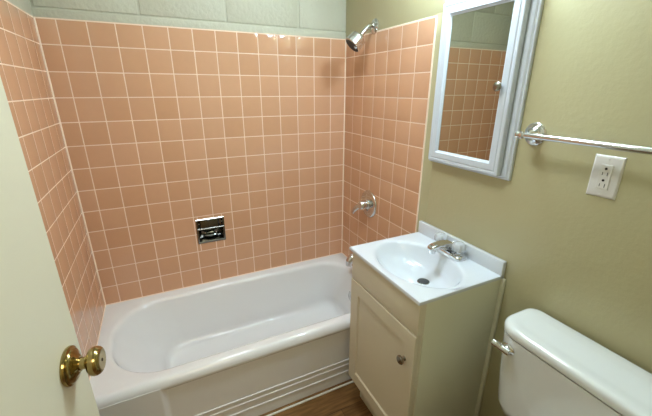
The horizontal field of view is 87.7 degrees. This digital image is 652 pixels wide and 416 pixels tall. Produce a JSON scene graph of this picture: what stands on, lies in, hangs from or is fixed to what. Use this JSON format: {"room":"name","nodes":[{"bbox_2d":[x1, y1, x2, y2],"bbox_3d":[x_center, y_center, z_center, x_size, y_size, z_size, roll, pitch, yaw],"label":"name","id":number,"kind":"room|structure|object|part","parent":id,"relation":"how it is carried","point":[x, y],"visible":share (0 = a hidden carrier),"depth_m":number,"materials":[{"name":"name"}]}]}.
{"room":"bathroom","nodes":[
{"label":"bathroom","id":0,"kind":"room"},
{"bbox_2d":[0,0,104,376],"bbox_3d":[-0.858,0.098,0.807,0.100,2.360,2.080,-9,21,-24],"label":"wall","id":1,"kind":"structure","parent":0,"point":[24,77],"depth_m":1.33,"materials":[{"name":"tile"}]},
{"bbox_2d":[0,76,105,415],"bbox_3d":[-0.372,0.418,0.391,0.152,2.008,0.635,-8,21,-22],"label":"door","id":2,"kind":"structure","parent":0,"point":[44,371],"depth_m":0.51,"materials":[{"name":"beige paint"}]},
{"bbox_3d":[-0.423,0.277,0.610,0.037,0.051,0.051,-6,20,-17],"label":"knob","id":3,"kind":"part","parent":2,"relation":"part of","materials":[{"name":"gold metal"}]},
{"bbox_2d":[30,0,345,304],"bbox_3d":[-0.583,-0.325,1.992,1.690,2.340,0.154,-9,21,-24],"label":"wall","id":4,"kind":"structure","parent":0,"point":[172,114],"depth_m":1.84,"materials":[{"name":"tile"}]},
{"bbox_2d":[195,216,225,243],"bbox_3d":[-0.693,0.124,2.034,0.160,0.152,0.080,-9,21,-24],"label":"soap dish","id":5,"kind":"object","parent":4,"relation":"attached to","point":[208,229],"visible":0.99,"depth_m":2.05,"materials":[{"name":"silver metal"}]},
{"bbox_2d":[202,231,219,236],"bbox_3d":[-0.693,0.160,2.046,0.104,0.020,0.052,-9,21,-24],"label":"soap tray","id":6,"kind":"object","parent":5,"relation":"on","point":[204,233],"depth_m":2.06,"materials":[{"name":"silver metal"}]},
{"bbox_2d":[89,253,346,379],"bbox_3d":[-0.401,0.538,1.891,1.496,0.007,0.703,-9,21,-24],"label":"trim","id":7,"kind":"structure","parent":4,"relation":"attached to","point":[336,253],"depth_m":2.06,"materials":[{"name":"beige"}]},
{"bbox_2d":[260,379,372,415],"bbox_3d":[0.274,1.401,0.737,1.710,0.050,4.000,-9,21,-24],"label":"floor","id":8,"kind":"structure","parent":0,"point":[346,400],"depth_m":1.75,"materials":[{"name":"brown wood"}]},
{"bbox_2d":[90,253,351,415],"bbox_3d":[-0.398,0.733,1.951,1.489,0.406,0.714,-9,21,-24],"label":"bathtub","id":9,"kind":"object","parent":8,"relation":"on","point":[259,343],"visible":0.73,"depth_m":1.79,"materials":[{"name":"white ceramic"}]},
{"bbox_2d":[266,380,353,415],"bbox_3d":[-0.241,1.029,1.711,1.486,0.009,0.010,-9,21,-24],"label":"trim","id":10,"kind":"structure","parent":9,"relation":"attached to","point":[352,381],"depth_m":1.78,"materials":[{"name":"white"}]},
{"bbox_2d":[349,253,505,415],"bbox_3d":[0.380,0.641,1.513,0.422,0.875,0.459,-9,21,-24],"label":"vanity cabinet","id":11,"kind":"object","parent":8,"relation":"on","point":[407,358],"visible":0.8,"depth_m":1.31,"materials":[{"name":"beige laminate"}]},
{"bbox_3d":[0.216,0.642,1.438,0.014,0.558,0.440,-9,21,-24],"label":"door","id":12,"kind":"part","parent":11,"relation":"part of","materials":[{"name":"beige paint"}]},
{"bbox_3d":[0.219,0.313,1.325,0.013,0.130,0.442,-9,21,-24],"label":"false drawer","id":13,"kind":"part","parent":11,"relation":"part of","materials":[{"name":"beige paint"}]},
{"bbox_3d":[0.275,0.549,1.232,0.026,0.035,0.035,-9,21,-24],"label":"knob","id":14,"kind":"part","parent":11,"relation":"part of","materials":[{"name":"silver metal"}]},
{"bbox_3d":[0.231,0.574,1.422,0.016,0.689,0.443,-9,21,-24],"label":"frame","id":15,"kind":"part","parent":11,"relation":"part of","materials":[{"name":"beige paint"}]},
{"bbox_2d":[349,220,506,305],"bbox_3d":[0.385,0.230,1.387,0.402,0.156,0.464,-9,21,-24],"label":"sink","id":16,"kind":"object","parent":11,"relation":"in","point":[405,261],"visible":0.96,"depth_m":1.40,"materials":[{"name":"white ceramic"}]},
{"bbox_2d":[427,232,466,261],"bbox_3d":[0.480,0.163,1.406,0.138,0.072,0.160,-9,21,-24],"label":"faucet","id":17,"kind":"object","parent":16,"relation":"on","point":[453,250],"visible":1,"depth_m":1.38,"materials":[{"name":"silver metal"}]},
{"bbox_3d":[0.477,0.163,1.404,0.132,0.054,0.046,-9,21,-24],"label":"spout","id":18,"kind":"part","parent":17,"relation":"part of","materials":[{"name":"silver metal"}]},
{"bbox_3d":[0.495,0.127,1.460,0.053,0.040,0.053,-1,19,-3],"label":"handle","id":19,"kind":"part","parent":17,"relation":"part of","materials":[{"name":"white plastic"}]},
{"bbox_3d":[0.539,0.157,1.374,0.053,0.040,0.053,-1,19,-3],"label":"handle","id":20,"kind":"part","parent":17,"relation":"part of","materials":[{"name":"white plastic"}]},
{"bbox_3d":[0.662,0.677,1.409,0.011,0.875,0.016,-9,21,-24],"label":"scribe moulding","id":21,"kind":"part","parent":11,"relation":"part of","materials":[{"name":"beige laminate"}]},
{"bbox_2d":[491,308,651,415],"bbox_3d":[0.549,0.846,0.972,0.602,0.844,0.499,-9,21,-24],"label":"toilet","id":22,"kind":"object","parent":8,"relation":"on","point":[548,367],"visible":1,"depth_m":0.96,"materials":[{"name":"white ceramic"}]},
{"bbox_3d":[0.555,0.442,1.072,0.036,0.035,0.066,-9,21,-24],"label":"flush lever","id":23,"kind":"part","parent":22,"relation":"part of","materials":[{"name":"silver metal"}]},
{"bbox_3d":[0.736,0.601,0.982,0.174,0.316,0.492,-9,21,-24],"label":"tank","id":24,"kind":"part","parent":22,"relation":"part of","materials":[{"name":"white ceramic"}]},
{"bbox_2d":[342,0,651,415],"bbox_3d":[0.572,-0.127,1.462,0.104,2.360,2.080,-9,21,-24],"label":"wall","id":25,"kind":"structure","parent":0,"point":[582,260],"depth_m":1.09,"materials":[{"name":"paint"}]},
{"bbox_2d":[346,253,352,266],"bbox_3d":[0.191,0.319,2.164,0.143,0.090,0.066,-9,21,-24],"label":"tub spout","id":26,"kind":"object","parent":25,"relation":"attached to","point":[349,260],"visible":0.34,"depth_m":2.13,"materials":[{"name":"silver metal"}]},
{"bbox_2d":[346,18,378,51],"bbox_3d":[0.179,-0.893,1.752,0.160,0.163,0.096,-9,21,-24],"label":"shower","id":27,"kind":"object","parent":25,"relation":"attached to","point":[355,40],"visible":1,"depth_m":1.73,"materials":[{"name":"silver metal"}]},
{"bbox_3d":[0.210,-0.918,1.753,0.092,0.075,0.023,-9,21,-24],"label":"arm","id":28,"kind":"part","parent":27,"relation":"part of","materials":[{"name":"silver metal"}]},
{"bbox_2d":[352,190,376,216],"bbox_3d":[0.226,-0.022,2.049,0.072,0.166,0.176,-9,21,-24],"label":"shower valve","id":29,"kind":"object","parent":25,"relation":"attached to","point":[367,203],"visible":1,"depth_m":2.03,"materials":[{"name":"silver metal"}]},
{"bbox_3d":[0.193,0.000,2.078,0.021,0.101,0.111,-13,23,-33],"label":"lever","id":30,"kind":"part","parent":29,"relation":"part of","materials":[{"name":"silver metal"}]},
{"bbox_2d":[428,0,544,180],"bbox_3d":[0.534,-0.449,1.244,0.060,0.630,0.402,-9,21,-24],"label":"medicine cabinet","id":31,"kind":"object","parent":25,"relation":"attached to","point":[487,48],"visible":1,"depth_m":1.20,"materials":[{"name":"white paint"}]},
{"bbox_2d":[438,1,514,160],"bbox_3d":[0.536,-0.448,1.253,0.005,0.508,0.260,-9,21,-24],"label":"mirror","id":32,"kind":"object","parent":31,"relation":"attached to","point":[478,36],"depth_m":1.24,"materials":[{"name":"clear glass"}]},
{"bbox_3d":[0.573,-0.405,1.130,0.024,0.031,0.031,-9,21,-24],"label":"knob","id":33,"kind":"part","parent":31,"relation":"part of","materials":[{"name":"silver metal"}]},
{"bbox_2d":[515,122,651,154],"bbox_3d":[0.756,-0.153,0.846,0.074,0.072,0.607,-9,21,-24],"label":"towel bar","id":34,"kind":"object","parent":25,"relation":"attached to","point":[535,133],"visible":1,"depth_m":0.94,"materials":[{"name":"silver metal"}]},
{"bbox_3d":[0.639,-0.232,1.073,0.073,0.072,0.072,-9,21,-24],"label":"post","id":35,"kind":"part","parent":34,"relation":"part of","materials":[{"name":"silver metal"}]},
{"bbox_2d":[586,154,626,199],"bbox_3d":[0.764,-0.085,0.929,0.009,0.115,0.072,-9,21,-24],"label":"wall outlet","id":36,"kind":"object","parent":25,"relation":"attached to","point":[607,171],"visible":1,"depth_m":0.92,"materials":[{"name":"white plastic"}]},
{"bbox_2d":[595,163,613,189],"bbox_3d":[0.762,-0.085,0.928,0.004,0.069,0.032,-9,21,-24],"label":"receptacle","id":37,"kind":"object","parent":36,"relation":"attached to","point":[604,172],"depth_m":0.93,"materials":[{"name":"white plastic"}]}
]}

